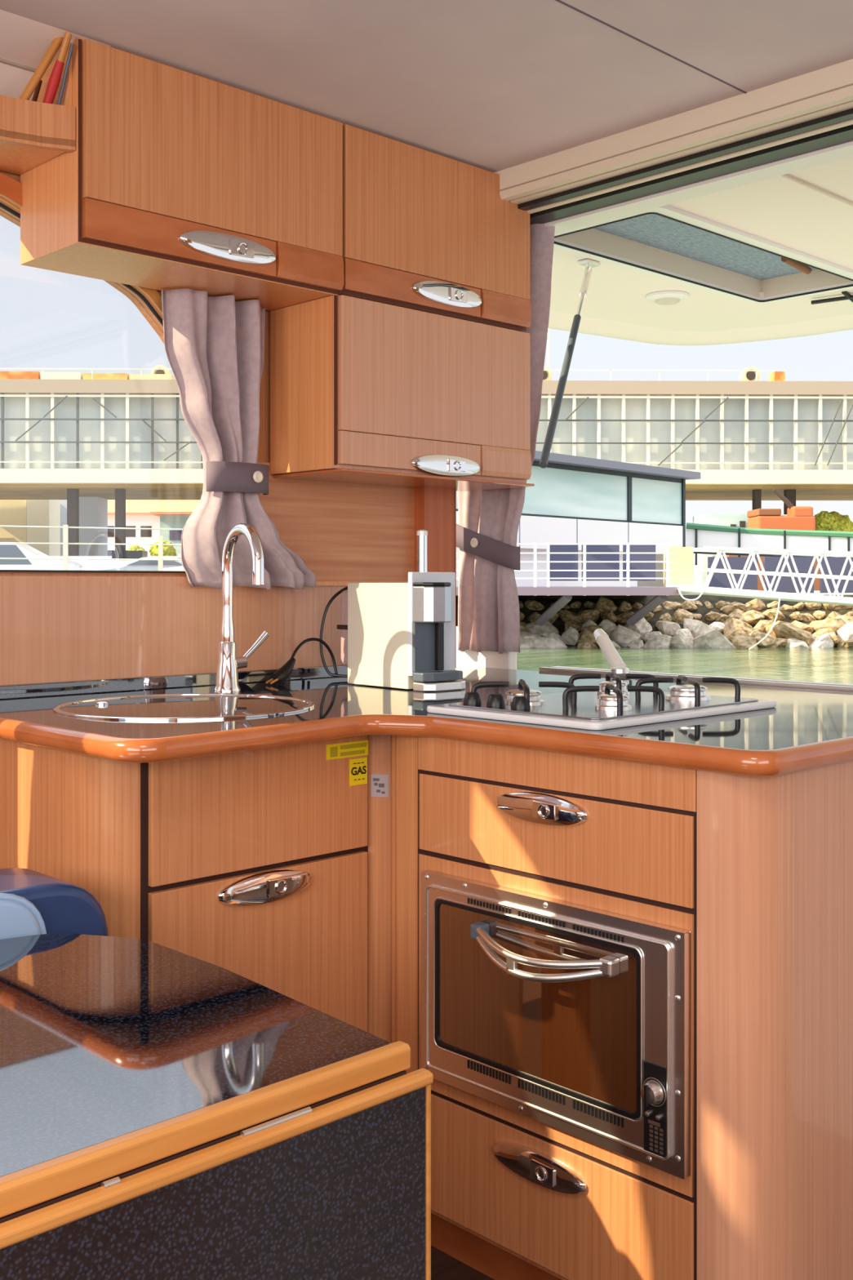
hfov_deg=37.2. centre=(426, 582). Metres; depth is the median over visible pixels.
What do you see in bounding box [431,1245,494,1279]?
floor
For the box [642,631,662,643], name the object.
boulder
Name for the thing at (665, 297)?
dome lamp
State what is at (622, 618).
boulder
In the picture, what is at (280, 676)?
power cable
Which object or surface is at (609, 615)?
boulder
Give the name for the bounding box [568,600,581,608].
boulder
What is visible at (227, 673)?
tap
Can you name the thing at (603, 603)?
boulder
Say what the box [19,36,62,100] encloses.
book
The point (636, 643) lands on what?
boulder
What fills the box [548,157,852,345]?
canopy roof
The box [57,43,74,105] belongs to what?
book
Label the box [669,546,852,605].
gangway
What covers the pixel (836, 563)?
screen panel
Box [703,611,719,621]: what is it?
boulder
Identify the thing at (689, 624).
boulder
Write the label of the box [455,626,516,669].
wall
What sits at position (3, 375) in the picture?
stack
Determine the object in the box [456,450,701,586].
glass pavilion
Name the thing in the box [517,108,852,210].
trim
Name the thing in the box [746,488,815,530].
excavator
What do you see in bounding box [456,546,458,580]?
screen panel
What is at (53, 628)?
backsplash
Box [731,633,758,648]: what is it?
boulder
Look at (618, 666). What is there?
handle
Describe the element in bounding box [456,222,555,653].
curtain
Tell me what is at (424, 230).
upper cabinet
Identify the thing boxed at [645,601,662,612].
boulder
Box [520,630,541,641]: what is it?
boulder
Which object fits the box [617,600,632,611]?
boulder
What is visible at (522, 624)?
boulder
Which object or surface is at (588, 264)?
gas strut
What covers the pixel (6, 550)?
car
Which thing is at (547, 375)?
drum
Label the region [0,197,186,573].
window
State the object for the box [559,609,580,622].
boulder
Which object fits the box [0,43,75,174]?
wall shelf
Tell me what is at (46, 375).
stack
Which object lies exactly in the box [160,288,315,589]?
curtain
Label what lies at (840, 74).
trim
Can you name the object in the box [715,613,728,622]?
boulder
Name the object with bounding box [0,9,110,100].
wall
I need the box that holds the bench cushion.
[0,867,107,939]
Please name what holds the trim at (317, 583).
attached to the window frame at (264, 447)
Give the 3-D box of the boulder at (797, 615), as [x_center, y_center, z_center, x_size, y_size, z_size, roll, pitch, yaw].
[10.352,0.951,35.469,0.398,0.266,0.312,0,0,9]
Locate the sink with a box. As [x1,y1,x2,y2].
[53,693,314,720]
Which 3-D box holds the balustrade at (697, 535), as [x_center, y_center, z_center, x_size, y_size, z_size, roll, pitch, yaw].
[11.954,-1.239,40.045,7.402,1.377,0.278,0,0,16]
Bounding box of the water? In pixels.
[516,646,852,684]
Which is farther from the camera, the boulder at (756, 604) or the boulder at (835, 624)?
the boulder at (756, 604)
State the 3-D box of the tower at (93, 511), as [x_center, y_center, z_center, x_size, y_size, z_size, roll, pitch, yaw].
[-17.600,-2.270,67.000,1.000,5.260,2.000,0,0,0]
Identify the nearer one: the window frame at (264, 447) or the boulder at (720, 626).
the window frame at (264, 447)
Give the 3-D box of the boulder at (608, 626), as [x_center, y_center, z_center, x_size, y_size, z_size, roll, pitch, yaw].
[4.877,1.342,34.960,0.878,0.652,0.576,0,0,-25]
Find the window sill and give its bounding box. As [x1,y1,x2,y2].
[539,666,852,692]
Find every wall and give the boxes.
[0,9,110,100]
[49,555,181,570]
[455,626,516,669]
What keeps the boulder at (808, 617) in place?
on the embankment
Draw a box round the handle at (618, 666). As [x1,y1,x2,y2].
[593,628,629,674]
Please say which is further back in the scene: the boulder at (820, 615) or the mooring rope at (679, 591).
the boulder at (820, 615)
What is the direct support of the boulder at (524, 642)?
on the embankment
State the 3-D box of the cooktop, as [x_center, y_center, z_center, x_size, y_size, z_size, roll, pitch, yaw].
[0.311,0.196,2.207,0.518,0.053,0.375,0,0,-44]
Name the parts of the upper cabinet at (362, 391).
panel, handle rail, door, handle, finger rail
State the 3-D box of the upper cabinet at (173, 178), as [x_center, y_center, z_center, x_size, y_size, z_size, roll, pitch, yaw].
[-0.473,-0.797,2.566,0.614,0.370,0.258,0,0,-44]
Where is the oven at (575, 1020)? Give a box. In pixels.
[421,869,690,1179]
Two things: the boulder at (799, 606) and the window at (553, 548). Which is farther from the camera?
the boulder at (799, 606)
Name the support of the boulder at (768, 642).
on the embankment
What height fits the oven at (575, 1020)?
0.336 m
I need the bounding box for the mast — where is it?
[547,328,549,368]
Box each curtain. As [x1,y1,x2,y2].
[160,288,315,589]
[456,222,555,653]
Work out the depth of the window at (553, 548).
33.20 m
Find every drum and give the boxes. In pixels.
[151,364,170,373]
[542,366,551,380]
[738,366,759,381]
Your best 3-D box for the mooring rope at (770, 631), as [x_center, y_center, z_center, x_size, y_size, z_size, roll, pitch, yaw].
[8.376,1.032,31.726,0.286,1.369,0.998,0,0,-35]
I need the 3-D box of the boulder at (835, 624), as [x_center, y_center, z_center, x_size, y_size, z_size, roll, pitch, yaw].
[11.000,1.359,34.850,0.892,0.760,1.113,0,0,-20]
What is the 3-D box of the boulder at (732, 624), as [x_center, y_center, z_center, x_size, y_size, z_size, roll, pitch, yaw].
[8.554,1.345,34.712,1.083,0.776,0.861,0,0,-33]
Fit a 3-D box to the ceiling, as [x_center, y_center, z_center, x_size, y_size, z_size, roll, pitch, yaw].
[-0.008,-1.005,0.433,3.910,0.040,3.555,0,0,-44]
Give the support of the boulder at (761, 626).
on the embankment
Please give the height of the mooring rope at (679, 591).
0.317 m
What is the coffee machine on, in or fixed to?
on the countertop
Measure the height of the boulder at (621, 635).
0.714 m
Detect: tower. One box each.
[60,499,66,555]
[79,497,107,555]
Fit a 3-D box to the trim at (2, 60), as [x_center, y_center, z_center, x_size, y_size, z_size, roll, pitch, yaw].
[-0.882,-0.951,2.206,0.474,0.008,0.008,0,0,-44]
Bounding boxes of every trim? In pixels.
[0,57,36,71]
[0,173,22,208]
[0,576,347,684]
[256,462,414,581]
[315,581,408,586]
[414,487,456,668]
[493,58,852,204]
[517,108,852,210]
[527,118,852,213]
[529,124,852,224]
[544,140,852,234]
[555,0,746,93]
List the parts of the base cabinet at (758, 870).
handle, handle, drawer, rail, drawer, panel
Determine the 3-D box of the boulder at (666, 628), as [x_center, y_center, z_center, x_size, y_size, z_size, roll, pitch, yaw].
[6.667,1.348,34.965,0.747,0.563,0.488,0,0,18]
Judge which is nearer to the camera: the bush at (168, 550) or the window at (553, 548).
the window at (553, 548)
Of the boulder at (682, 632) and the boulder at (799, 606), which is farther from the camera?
the boulder at (799, 606)
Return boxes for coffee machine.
[337,572,465,692]
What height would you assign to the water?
0.300 m
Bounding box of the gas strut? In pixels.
[538,258,600,468]
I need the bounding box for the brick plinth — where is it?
[712,555,820,591]
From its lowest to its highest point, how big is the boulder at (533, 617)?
0.425 m
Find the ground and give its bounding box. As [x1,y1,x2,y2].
[678,591,852,594]
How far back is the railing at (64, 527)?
30.03 m
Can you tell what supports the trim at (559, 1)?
attached to the ceiling
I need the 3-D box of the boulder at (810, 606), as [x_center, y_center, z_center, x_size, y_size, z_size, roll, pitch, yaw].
[10.981,0.688,36.069,0.498,0.352,0.368,0,0,-6]
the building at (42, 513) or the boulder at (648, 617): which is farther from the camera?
the building at (42, 513)
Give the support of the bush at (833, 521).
on the ground
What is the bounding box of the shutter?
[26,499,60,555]
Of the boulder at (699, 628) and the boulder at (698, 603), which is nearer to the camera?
the boulder at (699, 628)
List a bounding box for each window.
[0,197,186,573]
[549,544,577,580]
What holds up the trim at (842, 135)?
attached to the window frame at (264, 447)
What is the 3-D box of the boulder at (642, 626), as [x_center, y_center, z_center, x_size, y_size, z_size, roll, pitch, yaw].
[5.835,1.249,34.849,0.923,0.740,0.790,0,0,-27]
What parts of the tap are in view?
spout, lever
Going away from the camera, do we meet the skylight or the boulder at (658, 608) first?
the skylight
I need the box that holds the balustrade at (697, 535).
[685,522,852,564]
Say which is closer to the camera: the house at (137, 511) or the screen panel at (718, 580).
the screen panel at (718, 580)
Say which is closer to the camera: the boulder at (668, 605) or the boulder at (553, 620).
the boulder at (553, 620)
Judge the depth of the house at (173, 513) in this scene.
78.00 m
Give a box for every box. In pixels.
[663,546,693,593]
[768,371,785,381]
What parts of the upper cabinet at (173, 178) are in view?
handle rail, door, handle, finger rail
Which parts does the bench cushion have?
panel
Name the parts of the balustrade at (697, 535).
post, post, rail, glass, rail, post, post, post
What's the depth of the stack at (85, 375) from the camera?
60.17 m
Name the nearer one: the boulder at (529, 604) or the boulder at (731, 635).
the boulder at (731, 635)
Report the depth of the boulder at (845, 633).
33.90 m
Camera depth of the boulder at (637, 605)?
35.99 m
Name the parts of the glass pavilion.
sill frame, head frame, corner post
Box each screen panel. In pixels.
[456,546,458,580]
[582,544,619,580]
[622,544,655,580]
[707,556,757,590]
[764,556,813,592]
[820,556,852,592]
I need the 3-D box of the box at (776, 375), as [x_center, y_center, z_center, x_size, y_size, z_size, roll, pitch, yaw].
[16.932,-9.790,61.266,0.500,0.620,1.000,0,0,-1]
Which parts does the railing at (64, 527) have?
post, post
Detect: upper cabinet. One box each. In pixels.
[20,37,343,311]
[270,294,534,491]
[338,124,531,332]
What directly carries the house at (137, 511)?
on the ground
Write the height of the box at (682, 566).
1.220 m
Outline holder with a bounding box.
[416,529,427,572]
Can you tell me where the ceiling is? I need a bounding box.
[0,0,852,172]
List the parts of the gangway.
rail, rail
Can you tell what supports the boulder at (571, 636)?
on the embankment
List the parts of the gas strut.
rod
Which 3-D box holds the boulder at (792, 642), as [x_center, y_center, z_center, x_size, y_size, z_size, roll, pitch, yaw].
[9.830,1.720,33.765,0.694,0.498,0.700,0,0,0]
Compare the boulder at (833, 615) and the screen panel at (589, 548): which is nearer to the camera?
the screen panel at (589, 548)
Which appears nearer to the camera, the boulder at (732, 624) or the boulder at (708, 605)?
the boulder at (732, 624)
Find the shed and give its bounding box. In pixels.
[637,554,663,586]
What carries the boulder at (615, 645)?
on the embankment
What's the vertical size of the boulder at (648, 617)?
0.448 m
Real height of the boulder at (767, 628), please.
0.458 m
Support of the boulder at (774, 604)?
on the embankment
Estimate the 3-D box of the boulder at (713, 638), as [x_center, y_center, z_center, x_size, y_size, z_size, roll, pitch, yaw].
[7.555,1.715,33.509,0.889,0.982,1.084,0,0,-20]
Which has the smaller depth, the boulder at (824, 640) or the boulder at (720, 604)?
the boulder at (824, 640)
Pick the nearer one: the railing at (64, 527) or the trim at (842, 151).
the trim at (842, 151)
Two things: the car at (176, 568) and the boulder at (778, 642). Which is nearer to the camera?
the boulder at (778, 642)
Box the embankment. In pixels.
[456,594,852,646]
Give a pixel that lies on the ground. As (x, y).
(815, 592)
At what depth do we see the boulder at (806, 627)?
34.67 m
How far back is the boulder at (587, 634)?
33.97 m
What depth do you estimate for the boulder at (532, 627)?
34.74 m
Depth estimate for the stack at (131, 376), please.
60.20 m
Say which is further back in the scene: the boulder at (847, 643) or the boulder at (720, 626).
the boulder at (720, 626)
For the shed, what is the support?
on the ground
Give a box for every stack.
[0,371,39,379]
[40,372,82,379]
[82,373,128,379]
[111,550,147,559]
[128,373,175,379]
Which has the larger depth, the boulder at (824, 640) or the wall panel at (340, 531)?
the boulder at (824, 640)
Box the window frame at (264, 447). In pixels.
[0,170,270,576]
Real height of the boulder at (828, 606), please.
0.238 m
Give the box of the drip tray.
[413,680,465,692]
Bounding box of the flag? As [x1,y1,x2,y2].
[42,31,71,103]
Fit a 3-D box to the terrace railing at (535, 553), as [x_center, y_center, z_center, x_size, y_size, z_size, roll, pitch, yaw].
[1.625,-0.330,32.090,9.250,1.340,0.060,0,0,0]
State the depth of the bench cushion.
1.72 m
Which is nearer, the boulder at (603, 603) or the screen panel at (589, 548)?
the screen panel at (589, 548)
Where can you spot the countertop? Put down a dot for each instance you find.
(806, 729)
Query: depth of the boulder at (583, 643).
33.50 m
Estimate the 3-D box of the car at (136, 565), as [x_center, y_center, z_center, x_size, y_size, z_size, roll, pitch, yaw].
[-10.900,-0.315,49.875,4.200,1.350,1.790,0,0,0]
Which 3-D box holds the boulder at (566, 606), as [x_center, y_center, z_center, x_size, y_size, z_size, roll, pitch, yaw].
[3.883,0.705,36.171,0.562,0.345,0.330,0,0,16]
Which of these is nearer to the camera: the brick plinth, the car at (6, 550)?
the car at (6, 550)
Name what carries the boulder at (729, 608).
on the embankment
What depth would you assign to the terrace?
32.00 m
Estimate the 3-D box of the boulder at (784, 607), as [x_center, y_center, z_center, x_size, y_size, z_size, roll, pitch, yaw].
[10.196,0.770,36.026,0.559,0.297,0.286,0,0,10]
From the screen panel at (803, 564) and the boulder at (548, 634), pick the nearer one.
the boulder at (548, 634)
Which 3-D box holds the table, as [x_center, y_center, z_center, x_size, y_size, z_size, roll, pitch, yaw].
[-0.662,0.805,1.062,1.222,0.700,0.661,0,0,-44]
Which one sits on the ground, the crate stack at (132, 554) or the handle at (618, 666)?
the crate stack at (132, 554)
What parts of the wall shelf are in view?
panel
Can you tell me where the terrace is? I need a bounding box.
[456,586,678,626]
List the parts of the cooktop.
knob, knob, knob, burner, burner, burner, burner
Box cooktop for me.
[426,671,776,730]
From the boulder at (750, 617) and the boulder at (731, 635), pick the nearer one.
the boulder at (731, 635)
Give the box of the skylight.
[593,213,817,279]
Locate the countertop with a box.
[0,665,852,776]
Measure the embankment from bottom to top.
2.640 m
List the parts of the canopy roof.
hatch frame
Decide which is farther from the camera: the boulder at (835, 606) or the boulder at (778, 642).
the boulder at (835, 606)
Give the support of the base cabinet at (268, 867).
on the floor
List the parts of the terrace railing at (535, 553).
post, post, post, post, post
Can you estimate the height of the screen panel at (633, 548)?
0.940 m
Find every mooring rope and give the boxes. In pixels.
[677,587,704,600]
[748,596,780,649]
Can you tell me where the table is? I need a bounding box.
[0,933,433,1279]
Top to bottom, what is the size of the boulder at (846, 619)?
0.816 m
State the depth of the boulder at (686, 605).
35.86 m
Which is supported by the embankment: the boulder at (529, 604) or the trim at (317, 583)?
the boulder at (529, 604)
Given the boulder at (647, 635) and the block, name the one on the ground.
the block
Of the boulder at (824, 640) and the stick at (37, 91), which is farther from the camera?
the boulder at (824, 640)
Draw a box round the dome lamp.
[645,290,689,305]
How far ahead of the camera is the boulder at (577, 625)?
34.76 m
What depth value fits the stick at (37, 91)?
2.32 m
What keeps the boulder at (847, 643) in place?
on the embankment
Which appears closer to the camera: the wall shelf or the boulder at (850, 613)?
the wall shelf
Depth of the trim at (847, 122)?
2.75 m
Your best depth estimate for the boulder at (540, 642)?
33.50 m
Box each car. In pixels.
[0,543,82,570]
[93,556,182,570]
[163,566,184,570]
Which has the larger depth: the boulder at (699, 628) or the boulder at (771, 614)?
the boulder at (771, 614)
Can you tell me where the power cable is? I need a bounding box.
[319,586,347,677]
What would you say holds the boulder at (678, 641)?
on the embankment
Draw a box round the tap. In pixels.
[213,523,269,692]
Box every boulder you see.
[519,600,524,608]
[520,611,524,621]
[520,621,528,631]
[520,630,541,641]
[520,635,534,648]
[524,600,544,610]
[525,621,559,635]
[527,612,541,622]
[533,636,567,647]
[539,631,560,639]
[547,612,559,623]
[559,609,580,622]
[560,626,579,645]
[562,604,570,608]
[564,620,582,632]
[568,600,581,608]
[577,608,599,623]
[577,625,604,646]
[577,640,597,647]
[581,619,596,631]
[583,600,595,608]
[593,595,617,613]
[597,618,617,633]
[600,609,617,622]
[607,624,642,646]
[610,640,620,647]
[616,611,634,623]
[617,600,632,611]
[624,617,652,637]
[627,640,644,648]
[631,602,643,608]
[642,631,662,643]
[644,612,653,621]
[644,634,671,648]
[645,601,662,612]
[655,621,680,635]
[658,613,672,621]
[662,600,681,609]
[670,635,693,647]
[672,608,693,624]
[673,628,694,639]
[681,600,697,610]
[683,617,702,633]
[692,600,702,606]
[692,622,713,638]
[693,613,702,620]
[693,629,735,648]
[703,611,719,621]
[704,600,713,608]
[709,622,725,633]
[715,600,730,608]
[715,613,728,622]
[720,601,746,613]
[723,617,754,635]
[724,629,747,642]
[728,608,745,619]
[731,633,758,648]
[739,609,764,624]
[745,598,765,611]
[749,629,774,647]
[753,620,773,633]
[762,608,785,621]
[765,623,773,634]
[766,600,778,608]
[769,620,815,645]
[771,638,787,647]
[779,604,795,610]
[786,638,808,647]
[789,611,804,621]
[791,620,813,634]
[793,602,804,610]
[801,613,816,622]
[804,602,822,609]
[808,617,845,635]
[808,632,834,648]
[812,626,839,646]
[813,610,826,619]
[822,604,833,609]
[822,604,852,609]
[824,611,841,619]
[835,614,852,624]
[836,639,852,647]
[837,622,852,642]
[844,611,852,616]
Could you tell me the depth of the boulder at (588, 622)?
34.57 m
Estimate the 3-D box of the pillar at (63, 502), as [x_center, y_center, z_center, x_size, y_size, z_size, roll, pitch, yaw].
[-20.900,-2.320,74.000,0.800,5.360,2.000,0,0,0]
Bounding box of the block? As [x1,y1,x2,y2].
[693,514,787,586]
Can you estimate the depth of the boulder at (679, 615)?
35.33 m
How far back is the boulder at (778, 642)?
33.53 m
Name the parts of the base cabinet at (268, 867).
drawer, door, handle, corner post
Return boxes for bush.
[127,539,177,555]
[814,511,852,531]
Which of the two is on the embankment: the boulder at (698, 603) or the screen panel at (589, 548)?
the boulder at (698, 603)
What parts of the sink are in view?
lid knob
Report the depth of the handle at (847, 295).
4.34 m
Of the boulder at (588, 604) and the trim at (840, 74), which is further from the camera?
the boulder at (588, 604)
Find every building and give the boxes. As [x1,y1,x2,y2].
[0,367,852,555]
[0,499,60,555]
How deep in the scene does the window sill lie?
2.79 m
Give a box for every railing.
[0,524,182,570]
[456,542,673,595]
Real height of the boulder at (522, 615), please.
0.478 m
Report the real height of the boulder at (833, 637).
0.728 m
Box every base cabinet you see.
[0,734,390,1042]
[390,735,852,1279]
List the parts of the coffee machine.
water tank, panel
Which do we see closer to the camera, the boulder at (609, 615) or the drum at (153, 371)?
the boulder at (609, 615)
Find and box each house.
[107,499,159,555]
[149,499,199,555]
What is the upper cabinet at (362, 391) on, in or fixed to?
attached to the window frame at (264, 447)
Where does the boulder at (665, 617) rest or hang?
on the embankment
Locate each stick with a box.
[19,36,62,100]
[31,80,42,102]
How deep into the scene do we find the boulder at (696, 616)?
35.40 m
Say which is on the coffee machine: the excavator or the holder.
the holder
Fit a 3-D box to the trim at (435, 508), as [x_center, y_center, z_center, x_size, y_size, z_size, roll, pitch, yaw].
[0.029,-0.007,3.217,0.142,0.458,0.050,0,0,-44]
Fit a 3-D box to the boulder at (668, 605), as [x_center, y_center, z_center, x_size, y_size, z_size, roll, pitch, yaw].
[6.874,0.760,36.144,0.804,0.462,0.393,0,0,29]
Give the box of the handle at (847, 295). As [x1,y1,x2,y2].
[811,291,852,304]
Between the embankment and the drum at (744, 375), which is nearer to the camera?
the embankment
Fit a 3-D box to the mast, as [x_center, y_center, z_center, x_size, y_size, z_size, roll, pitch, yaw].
[6.742,-9.750,70.107,0.116,11.500,0.116,0,0,-44]
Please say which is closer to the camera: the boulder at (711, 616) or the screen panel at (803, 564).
the boulder at (711, 616)
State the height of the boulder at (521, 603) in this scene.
0.401 m
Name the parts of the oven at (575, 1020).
handle, glass, bright trim, handle, handle, knob, control panel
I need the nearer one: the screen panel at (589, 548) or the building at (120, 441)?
the screen panel at (589, 548)
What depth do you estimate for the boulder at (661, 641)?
33.41 m
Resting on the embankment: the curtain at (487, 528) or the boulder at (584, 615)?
the boulder at (584, 615)
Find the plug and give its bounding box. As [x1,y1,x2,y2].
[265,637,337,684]
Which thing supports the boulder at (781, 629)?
on the embankment
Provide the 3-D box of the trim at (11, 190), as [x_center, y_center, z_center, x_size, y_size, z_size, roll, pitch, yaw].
[-1.029,-0.775,2.212,0.690,0.110,0.023,0,0,-44]

